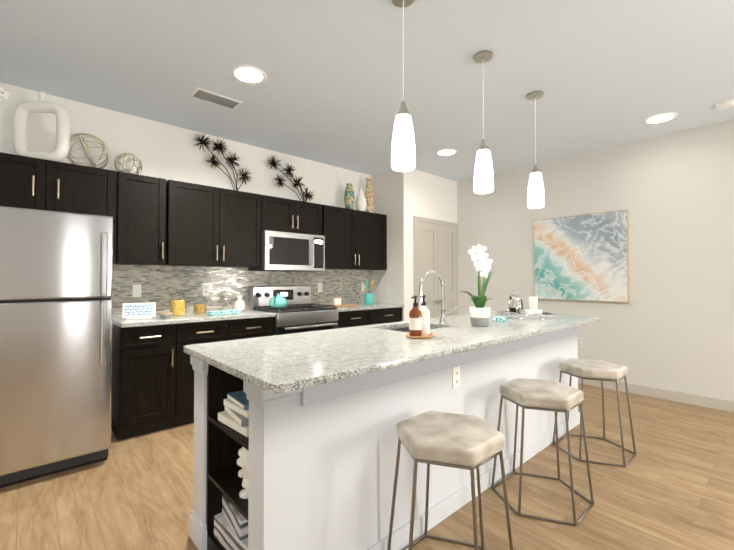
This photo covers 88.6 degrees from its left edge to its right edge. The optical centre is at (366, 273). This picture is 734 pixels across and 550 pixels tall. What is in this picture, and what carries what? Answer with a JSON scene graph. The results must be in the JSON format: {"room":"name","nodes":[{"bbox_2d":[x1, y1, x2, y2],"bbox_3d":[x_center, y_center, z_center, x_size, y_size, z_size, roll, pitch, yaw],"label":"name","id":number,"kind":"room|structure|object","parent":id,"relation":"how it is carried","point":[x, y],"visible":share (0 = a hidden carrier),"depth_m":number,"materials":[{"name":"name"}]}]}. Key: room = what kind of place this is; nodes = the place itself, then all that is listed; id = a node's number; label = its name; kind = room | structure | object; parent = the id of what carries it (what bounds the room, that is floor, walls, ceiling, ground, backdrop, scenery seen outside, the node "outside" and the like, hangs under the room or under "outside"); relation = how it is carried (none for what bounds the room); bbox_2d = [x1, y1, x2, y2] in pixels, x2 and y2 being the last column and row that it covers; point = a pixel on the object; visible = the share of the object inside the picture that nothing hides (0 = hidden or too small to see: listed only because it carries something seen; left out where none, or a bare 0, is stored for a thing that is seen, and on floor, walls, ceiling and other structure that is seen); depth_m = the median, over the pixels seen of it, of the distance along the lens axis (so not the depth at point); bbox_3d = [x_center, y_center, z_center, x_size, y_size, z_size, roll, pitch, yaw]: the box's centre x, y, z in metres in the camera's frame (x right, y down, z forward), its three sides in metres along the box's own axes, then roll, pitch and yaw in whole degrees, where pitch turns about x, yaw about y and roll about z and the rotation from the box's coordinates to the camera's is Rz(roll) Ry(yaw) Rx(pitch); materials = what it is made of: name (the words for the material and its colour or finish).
{"room":"kitchen","nodes":[
{"label":"kitchen","id":0,"kind":"room"},
{"bbox_2d":[0,82,370,269],"bbox_3d":[-1.534,-0.068,4.051,4.210,2.740,0.100,1,-1,-42],"label":"wall","id":1,"kind":"structure","parent":0,"point":[164,151],"depth_m":3.65,"materials":[{"name":"white paint"}]},
{"bbox_2d":[0,152,115,219],"bbox_3d":[-2.471,-0.645,2.896,0.860,0.400,0.365,1,-1,-42],"label":"upper cabinet","id":2,"kind":"object","parent":1,"relation":"attached to","point":[26,182],"visible":0.88,"depth_m":2.82,"materials":[{"name":"black wood"}]},
{"bbox_2d":[0,87,9,100],"bbox_3d":[-2.764,-1.100,2.725,0.262,0.502,0.216,1,-1,-42],"label":"orchid","id":3,"kind":"object","parent":2,"relation":"on","point":[4,94],"visible":1,"depth_m":2.74,"materials":[{"name":"white plant"}]},
{"bbox_2d":[12,92,69,161],"bbox_3d":[-2.496,-1.115,2.887,0.400,0.536,0.084,0,-1,-4],"label":"ring vase","id":4,"kind":"object","parent":2,"relation":"on","point":[23,111],"visible":0.92,"depth_m":2.86,"materials":[{"name":"white ceramic"}]},
{"bbox_2d":[66,133,109,168],"bbox_3d":[-2.291,-0.994,3.083,0.296,0.298,0.291,1,-1,-42],"label":"orb","id":5,"kind":"object","parent":2,"relation":"on","point":[89,155],"visible":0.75,"depth_m":3.06,"materials":[{"name":"beige wood"}]},
{"bbox_2d":[113,172,165,265],"bbox_3d":[-2.007,-0.459,3.313,0.360,0.760,0.365,1,-1,-42],"label":"upper cabinet","id":6,"kind":"object","parent":1,"relation":"attached to","point":[141,221],"visible":1,"depth_m":3.20,"materials":[{"name":"black wood"}]},
{"bbox_2d":[114,153,141,173],"bbox_3d":[-2.083,-0.946,3.285,0.206,0.206,0.194,1,-1,-42],"label":"orb","id":7,"kind":"object","parent":6,"relation":"on","point":[118,157],"visible":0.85,"depth_m":3.25,"materials":[{"name":"beige"}]},
{"bbox_2d":[159,180,261,267],"bbox_3d":[-1.528,-0.452,3.745,0.890,0.760,0.365,1,-1,-42],"label":"upper cabinet","id":8,"kind":"object","parent":1,"relation":"attached to","point":[208,226],"visible":1,"depth_m":3.60,"materials":[{"name":"black wood"}]},
{"bbox_2d":[193,133,253,190],"bbox_3d":[-1.469,-1.126,3.909,0.629,0.583,0.130,1,-1,-42],"label":"art","id":9,"kind":"object","parent":8,"relation":"on","point":[220,147],"visible":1,"depth_m":3.92,"materials":[{"name":"brown metal"}]},
{"bbox_2d":[111,265,371,316],"bbox_3d":[-1.103,0.273,4.358,3.148,0.669,0.010,1,-1,-42],"label":"backsplash","id":10,"kind":"structure","parent":1,"relation":"attached to","point":[160,285],"depth_m":3.92,"materials":[{"name":"tile"}]},
{"bbox_2d":[132,285,140,296],"bbox_3d":[-2.106,0.161,3.441,0.070,0.115,0.006,1,-1,-42],"label":"outlet","id":11,"kind":"object","parent":10,"relation":"attached to","point":[136,290],"depth_m":3.44,"materials":[{"name":"white plastic"}]},
{"bbox_2d":[202,284,209,294],"bbox_3d":[-1.649,0.167,3.854,0.070,0.115,0.006,1,-1,-42],"label":"outlet","id":12,"kind":"object","parent":10,"relation":"attached to","point":[206,287],"depth_m":3.85,"materials":[{"name":"white plastic"}]},
{"bbox_2d":[318,283,321,291],"bbox_3d":[-0.600,0.182,4.803,0.070,0.115,0.006,1,-1,-42],"label":"outlet","id":13,"kind":"object","parent":10,"relation":"attached to","point":[319,284],"depth_m":4.80,"materials":[{"name":"white plastic"}]},
{"bbox_2d":[113,171,386,269],"bbox_3d":[-1.000,-0.444,4.255,3.148,0.760,0.316,1,-1,-42],"label":"cabinet filler","id":14,"kind":"object","parent":1,"relation":"attached to","point":[115,239],"visible":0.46,"depth_m":3.10,"materials":[{"name":"black wood"}]},
{"bbox_2d":[262,195,321,234],"bbox_3d":[-0.911,-0.636,4.306,0.765,0.375,0.365,1,-1,-42],"label":"upper cabinet","id":15,"kind":"object","parent":1,"relation":"attached to","point":[287,215],"visible":0.83,"depth_m":4.17,"materials":[{"name":"black wood"}]},
{"bbox_2d":[248,230,324,271],"bbox_3d":[-0.884,-0.235,4.259,0.760,0.419,0.437,1,-1,-42],"label":"microwave","id":16,"kind":"object","parent":15,"relation":"attached to","point":[289,252],"visible":0.98,"depth_m":4.09,"materials":[{"name":"grey metal"}]},
{"bbox_2d":[267,155,314,201],"bbox_3d":[-0.874,-1.096,4.449,0.649,0.541,0.125,1,-1,-42],"label":"art","id":17,"kind":"object","parent":15,"relation":"on","point":[296,184],"visible":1,"depth_m":4.45,"materials":[{"name":"brown metal"}]},
{"bbox_2d":[322,205,385,269],"bbox_3d":[-0.225,-0.434,4.923,1.035,0.760,0.365,1,-1,-42],"label":"upper cabinet","id":18,"kind":"object","parent":1,"relation":"attached to","point":[355,239],"visible":0.94,"depth_m":4.78,"materials":[{"name":"black wood"}]},
{"bbox_2d":[344,183,354,208],"bbox_3d":[-0.232,-0.995,4.945,0.144,0.360,0.144,1,-1,-42],"label":"decorative vase","id":19,"kind":"object","parent":18,"relation":"on","point":[349,198],"visible":0.88,"depth_m":4.89,"materials":[{"name":"ceramic"}]},
{"bbox_2d":[355,188,366,210],"bbox_3d":[-0.083,-0.978,5.039,0.156,0.330,0.156,1,-1,-42],"label":"decorative vase","id":20,"kind":"object","parent":18,"relation":"on","point":[360,203],"visible":0.88,"depth_m":4.99,"materials":[{"name":"white ceramic"}]},
{"bbox_2d":[364,178,373,212],"bbox_3d":[0.029,-1.063,5.209,0.140,0.505,0.140,1,-1,-42],"label":"vase","id":21,"kind":"object","parent":18,"relation":"on","point":[369,194],"visible":0.81,"depth_m":5.16,"materials":[{"name":"beige ceramic"}]},
{"bbox_2d":[0,383,733,549],"bbox_3d":[1.672,1.313,1.467,5.530,0.100,8.200,1,-1,-42],"label":"floor","id":22,"kind":"structure","parent":0,"point":[670,486],"depth_m":2.15,"materials":[{"name":"brown wood"}]},
{"bbox_2d":[0,206,113,487],"bbox_3d":[-2.279,0.448,2.604,0.745,1.665,0.975,1,-1,-42],"label":"refrigerator","id":23,"kind":"object","parent":22,"relation":"on","point":[56,295],"visible":1,"depth_m":2.33,"materials":[{"name":"grey metal"}]},
{"bbox_2d":[111,321,186,440],"bbox_3d":[-1.899,0.854,3.218,0.452,0.872,0.596,1,-1,-42],"label":"base cabinet","id":24,"kind":"object","parent":22,"relation":"on","point":[152,380],"depth_m":3.00,"materials":[{"name":"black wood"}]},
{"bbox_2d":[113,309,274,328],"bbox_3d":[-1.581,0.401,3.488,1.284,0.035,0.631,1,-1,-42],"label":"countertop","id":25,"kind":"structure","parent":24,"relation":"on","point":[190,318],"depth_m":3.21,"materials":[{"name":"white stone"}]},
{"bbox_2d":[122,302,155,319],"bbox_3d":[-1.902,0.313,3.141,0.240,0.129,0.114,1,-1,-30],"label":"sign","id":26,"kind":"object","parent":25,"relation":"on","point":[131,311],"visible":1,"depth_m":3.14,"materials":[{"name":"white plastic"}]},
{"bbox_2d":[159,312,172,317],"bbox_3d":[-1.704,0.352,3.189,0.110,0.052,0.108,1,-1,-42],"label":"bowl","id":27,"kind":"object","parent":25,"relation":"on","point":[165,314],"visible":1,"depth_m":3.16,"materials":[{"name":"grey ceramic"}]},
{"bbox_2d":[169,289,185,315],"bbox_3d":[-1.714,0.262,3.410,0.136,0.240,0.136,1,-1,-42],"label":"jar","id":28,"kind":"object","parent":25,"relation":"on","point":[177,307],"visible":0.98,"depth_m":3.37,"materials":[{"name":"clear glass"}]},
{"bbox_2d":[193,292,206,313],"bbox_3d":[-1.582,0.282,3.570,0.116,0.205,0.116,1,-1,-42],"label":"jar","id":29,"kind":"object","parent":25,"relation":"on","point":[199,308],"visible":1,"depth_m":3.53,"materials":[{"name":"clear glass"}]},
{"bbox_2d":[206,309,241,314],"bbox_3d":[-1.353,0.367,3.560,0.130,0.034,0.300,-1,-1,40],"label":"towel","id":30,"kind":"object","parent":25,"relation":"on","point":[225,312],"visible":1,"depth_m":3.51,"materials":[{"name":"teal fabric"}]},
{"bbox_2d":[234,293,244,310],"bbox_3d":[-1.306,0.289,3.860,0.114,0.200,0.109,1,-1,-42],"label":"pineapple","id":31,"kind":"object","parent":25,"relation":"on","point":[239,304],"visible":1,"depth_m":3.83,"materials":[{"name":"white ceramic"}]},
{"bbox_2d":[187,317,272,423],"bbox_3d":[-1.470,0.860,3.605,0.948,0.872,0.596,1,-1,-42],"label":"base cabinet","id":32,"kind":"object","parent":22,"relation":"on","point":[202,331],"depth_m":3.35,"materials":[{"name":"black wood"}]},
{"bbox_2d":[249,285,338,335],"bbox_3d":[-0.791,0.722,4.142,0.760,1.165,0.702,1,-1,-42],"label":"range","id":33,"kind":"object","parent":22,"relation":"on","point":[298,313],"visible":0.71,"depth_m":4.09,"materials":[{"name":"silver metal"}]},
{"bbox_2d":[269,289,286,307],"bbox_3d":[-0.926,0.256,3.887,0.205,0.191,0.192,1,-1,-42],"label":"kettle","id":34,"kind":"object","parent":33,"relation":"on","point":[277,301],"visible":1,"depth_m":3.83,"materials":[{"name":"teal metal"}]},
{"bbox_2d":[314,302,403,327],"bbox_3d":[-0.126,0.859,4.796,1.098,0.910,0.633,1,-1,-42],"label":"base cabinet","id":35,"kind":"object","parent":22,"relation":"on","point":[361,314],"visible":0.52,"depth_m":4.58,"materials":[{"name":"black wood"}]},
{"bbox_2d":[341,282,346,303],"bbox_3d":[-0.298,0.258,4.879,0.084,0.292,0.083,1,-1,-42],"label":"bottle","id":36,"kind":"object","parent":35,"relation":"on","point":[343,292],"visible":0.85,"depth_m":4.87,"materials":[{"name":"clear glass"}]},
{"bbox_2d":[331,296,357,306],"bbox_3d":[-0.305,0.334,4.602,0.220,0.132,0.340,-1,-1,43],"label":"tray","id":37,"kind":"object","parent":35,"relation":"on","point":[336,301],"visible":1,"depth_m":4.52,"materials":[{"name":"white ceramic"}]},
{"bbox_2d":[363,279,374,303],"bbox_3d":[0.026,0.238,4.997,0.159,0.337,0.162,1,-1,-42],"label":"utensil crock","id":38,"kind":"object","parent":35,"relation":"on","point":[368,298],"visible":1,"depth_m":4.95,"materials":[{"name":"teal ceramic"}]},
{"bbox_2d":[189,319,599,549],"bbox_3d":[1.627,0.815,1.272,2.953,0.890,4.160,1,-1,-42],"label":"kitchen island","id":39,"kind":"object","parent":22,"relation":"on","point":[329,409],"depth_m":1.68,"materials":[{"name":"paint"}]},
{"bbox_2d":[214,494,247,549],"bbox_3d":[-0.510,1.092,1.655,0.302,0.176,0.204,-1,-1,44],"label":"books","id":40,"kind":"object","parent":39,"relation":"in","point":[230,527],"visible":0.38,"depth_m":1.59,"materials":[{"name":"white paper"}]},
{"bbox_2d":[218,390,248,436],"bbox_3d":[-0.498,0.588,1.633,0.208,0.116,0.272,1,-1,-42],"label":"books","id":41,"kind":"object","parent":39,"relation":"in","point":[234,415],"visible":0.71,"depth_m":1.57,"materials":[{"name":"beige paper"}]},
{"bbox_2d":[237,447,248,498],"bbox_3d":[-0.488,0.808,1.545,0.070,0.193,0.184,1,-1,-42],"label":"coral","id":42,"kind":"object","parent":39,"relation":"in","point":[243,459],"visible":0.58,"depth_m":1.54,"materials":[{"name":"white ceramic"}]},
{"bbox_2d":[183,311,599,394],"bbox_3d":[0.535,0.373,2.489,3.024,0.030,0.920,1,-1,-42],"label":"island countertop","id":43,"kind":"structure","parent":39,"relation":"on","point":[270,364],"depth_m":1.76,"materials":[{"name":"white stone"}]},
{"bbox_2d":[406,295,433,338],"bbox_3d":[0.294,0.237,2.091,0.185,0.229,0.148,1,-1,-42],"label":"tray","id":44,"kind":"object","parent":43,"relation":"on","point":[419,323],"visible":1,"depth_m":2.05,"materials":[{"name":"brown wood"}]},
{"bbox_2d":[418,270,457,323],"bbox_3d":[0.484,0.169,2.600,0.316,0.381,0.133,1,-1,-42],"label":"faucet","id":45,"kind":"object","parent":43,"relation":"on","point":[443,310],"visible":0.94,"depth_m":2.68,"materials":[{"name":"silver metal"}]},
{"bbox_2d":[460,244,493,326],"bbox_3d":[0.757,0.080,2.588,0.254,0.558,0.180,1,-1,-42],"label":"orchid","id":46,"kind":"object","parent":43,"relation":"on","point":[479,312],"visible":1,"depth_m":2.54,"materials":[{"name":"white plant"}]},
{"bbox_2d":[493,316,507,321],"bbox_3d":[1.024,0.349,2.892,0.100,0.030,0.140,0,-1,13],"label":"napkin","id":47,"kind":"object","parent":43,"relation":"on","point":[499,318],"visible":1,"depth_m":2.84,"materials":[{"name":"teal fabric"}]},
{"bbox_2d":[497,310,552,318],"bbox_3d":[1.345,0.341,3.208,0.509,0.055,0.442,1,-1,-42],"label":"tray","id":48,"kind":"object","parent":43,"relation":"on","point":[544,315],"visible":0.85,"depth_m":3.04,"materials":[{"name":"white mirror"}]},
{"bbox_2d":[509,289,522,313],"bbox_3d":[1.273,0.245,3.213,0.143,0.233,0.096,1,-1,-42],"label":"press","id":49,"kind":"object","parent":48,"relation":"on","point":[520,303],"visible":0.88,"depth_m":3.17,"materials":[{"name":"silver glass"}]},
{"bbox_2d":[525,296,541,314],"bbox_3d":[1.408,0.281,3.180,0.293,0.160,0.191,1,-1,-42],"label":"box","id":50,"kind":"object","parent":48,"relation":"on","point":[533,307],"visible":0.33,"depth_m":3.22,"materials":[{"name":"white ceramic"}]},
{"bbox_2d":[387,411,513,549],"bbox_3d":[0.338,0.953,1.561,0.539,0.622,0.469,1,-1,-42],"label":"bar stool","id":51,"kind":"object","parent":22,"relation":"on","point":[471,443],"visible":1,"depth_m":1.48,"materials":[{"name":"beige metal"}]},
{"bbox_2d":[491,378,593,525],"bbox_3d":[0.991,0.962,2.151,0.539,0.622,0.469,1,-1,-42],"label":"bar stool","id":52,"kind":"object","parent":22,"relation":"on","point":[538,394],"visible":0.98,"depth_m":2.06,"materials":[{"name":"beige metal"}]},
{"bbox_2d":[552,358,635,466],"bbox_3d":[1.644,0.971,2.741,0.539,0.622,0.469,1,-1,-42],"label":"bar stool","id":53,"kind":"object","parent":22,"relation":"on","point":[591,369],"visible":0.96,"depth_m":2.64,"materials":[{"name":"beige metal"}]},
{"bbox_2d":[0,0,733,181],"bbox_3d":[1.672,-1.527,1.511,5.530,0.100,8.200,1,-1,-42],"label":"ceiling","id":54,"kind":"structure","parent":0,"point":[601,74],"depth_m":2.69,"materials":[{"name":"white paint"}]},
{"bbox_2d":[189,87,242,109],"bbox_3d":[-1.252,-1.447,3.127,0.380,0.009,0.180,1,-1,-42],"label":"ceiling vent","id":55,"kind":"object","parent":54,"relation":"in","point":[213,98],"visible":1,"depth_m":3.11,"materials":[{"name":"white plastic"}]},
{"bbox_2d":[230,65,266,84],"bbox_3d":[-0.867,-1.451,2.760,0.256,0.012,0.256,1,-1,-42],"label":"recessed light","id":56,"kind":"object","parent":54,"relation":"in","point":[248,74],"visible":1,"depth_m":2.75,"materials":[{"name":"white plastic"}]},
{"bbox_2d":[391,0,415,171],"bbox_3d":[0.192,-1.010,1.985,0.127,0.918,0.127,1,-1,-42],"label":"pendant light","id":57,"kind":"object","parent":54,"relation":"hanging from","point":[403,158],"visible":1,"depth_m":1.94,"materials":[{"name":"white glass"}]},
{"bbox_2d":[436,149,456,156],"bbox_3d":[0.939,-1.425,4.446,0.256,0.012,0.256,1,-1,-42],"label":"recessed light","id":58,"kind":"object","parent":54,"relation":"in","point":[447,152],"visible":0.94,"depth_m":4.43,"materials":[{"name":"white plastic"}]},
{"bbox_2d":[473,51,493,193],"bbox_3d":[0.778,-1.002,2.514,0.127,0.918,0.127,1,-1,-42],"label":"pendant light","id":59,"kind":"object","parent":54,"relation":"hanging from","point":[483,178],"visible":0.98,"depth_m":2.47,"materials":[{"name":"white glass"}]},
{"bbox_2d":[527,91,544,207],"bbox_3d":[1.364,-0.994,3.044,0.127,0.918,0.127,1,-1,-42],"label":"pendant light","id":60,"kind":"object","parent":54,"relation":"hanging from","point":[535,198],"visible":0.98,"depth_m":3.00,"materials":[{"name":"white glass"}]},
{"bbox_2d":[643,112,677,124],"bbox_3d":[2.732,-1.440,3.506,0.256,0.012,0.256,1,-1,-42],"label":"recessed light","id":61,"kind":"object","parent":54,"relation":"in","point":[661,118],"visible":1,"depth_m":3.50,"materials":[{"name":"white plastic"}]},
{"bbox_2d":[715,100,733,109],"bbox_3d":[3.057,-1.433,3.206,0.136,0.034,0.136,1,-1,-42],"label":"smoke detector","id":62,"kind":"object","parent":54,"relation":"attached to","point":[726,104],"visible":1,"depth_m":3.19,"materials":[{"name":"white plastic"}]},
{"bbox_2d":[371,169,456,320],"bbox_3d":[0.692,-0.043,5.637,1.220,2.740,0.730,1,-1,-42],"label":"wall","id":63,"kind":"structure","parent":0,"point":[401,199],"depth_m":5.14,"materials":[{"name":"white paint"}]},
{"bbox_2d":[385,286,388,294],"bbox_3d":[0.277,0.233,5.177,0.006,0.115,0.070,1,-1,-42],"label":"outlet","id":64,"kind":"object","parent":63,"relation":"attached to","point":[386,290],"visible":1,"depth_m":5.17,"materials":[{"name":"white plastic"}]},
{"bbox_2d":[413,216,458,317],"bbox_3d":[1.035,0.275,5.402,1.034,2.097,0.069,1,-1,-42],"label":"closet door","id":65,"kind":"structure","parent":63,"relation":"in","point":[436,245],"depth_m":5.40,"materials":[{"name":"beige paint"}]},
{"bbox_2d":[457,119,733,400],"bbox_3d":[3.686,-0.079,3.309,0.100,2.740,8.200,1,-1,-42],"label":"wall","id":66,"kind":"structure","parent":0,"point":[669,325],"depth_m":4.00,"materials":[{"name":"white paint"}]},
{"bbox_2d":[578,337,581,346],"bbox_3d":[2.533,0.822,4.490,0.006,0.115,0.070,1,-1,-42],"label":"electrical outlet","id":67,"kind":"object","parent":66,"relation":"attached to","point":[579,342],"visible":0.77,"depth_m":4.49,"materials":[{"name":"white plastic"}]},
{"bbox_2d":[533,209,628,302],"bbox_3d":[2.515,-0.186,4.497,0.043,1.020,1.030,1,-1,-42],"label":"painting","id":68,"kind":"object","parent":66,"relation":"attached to","point":[584,257],"visible":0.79,"depth_m":4.43,"materials":[{"name":"multicoloured paint"}]},
{"bbox_2d":[578,377,733,411],"bbox_3d":[3.402,1.228,2.608,1.234,0.105,7.370,1,-1,-42],"label":"baseboard","id":69,"kind":"structure","parent":66,"relation":"attached to","point":[700,400],"depth_m":3.85,"materials":[{"name":"beige paint"}]}
]}

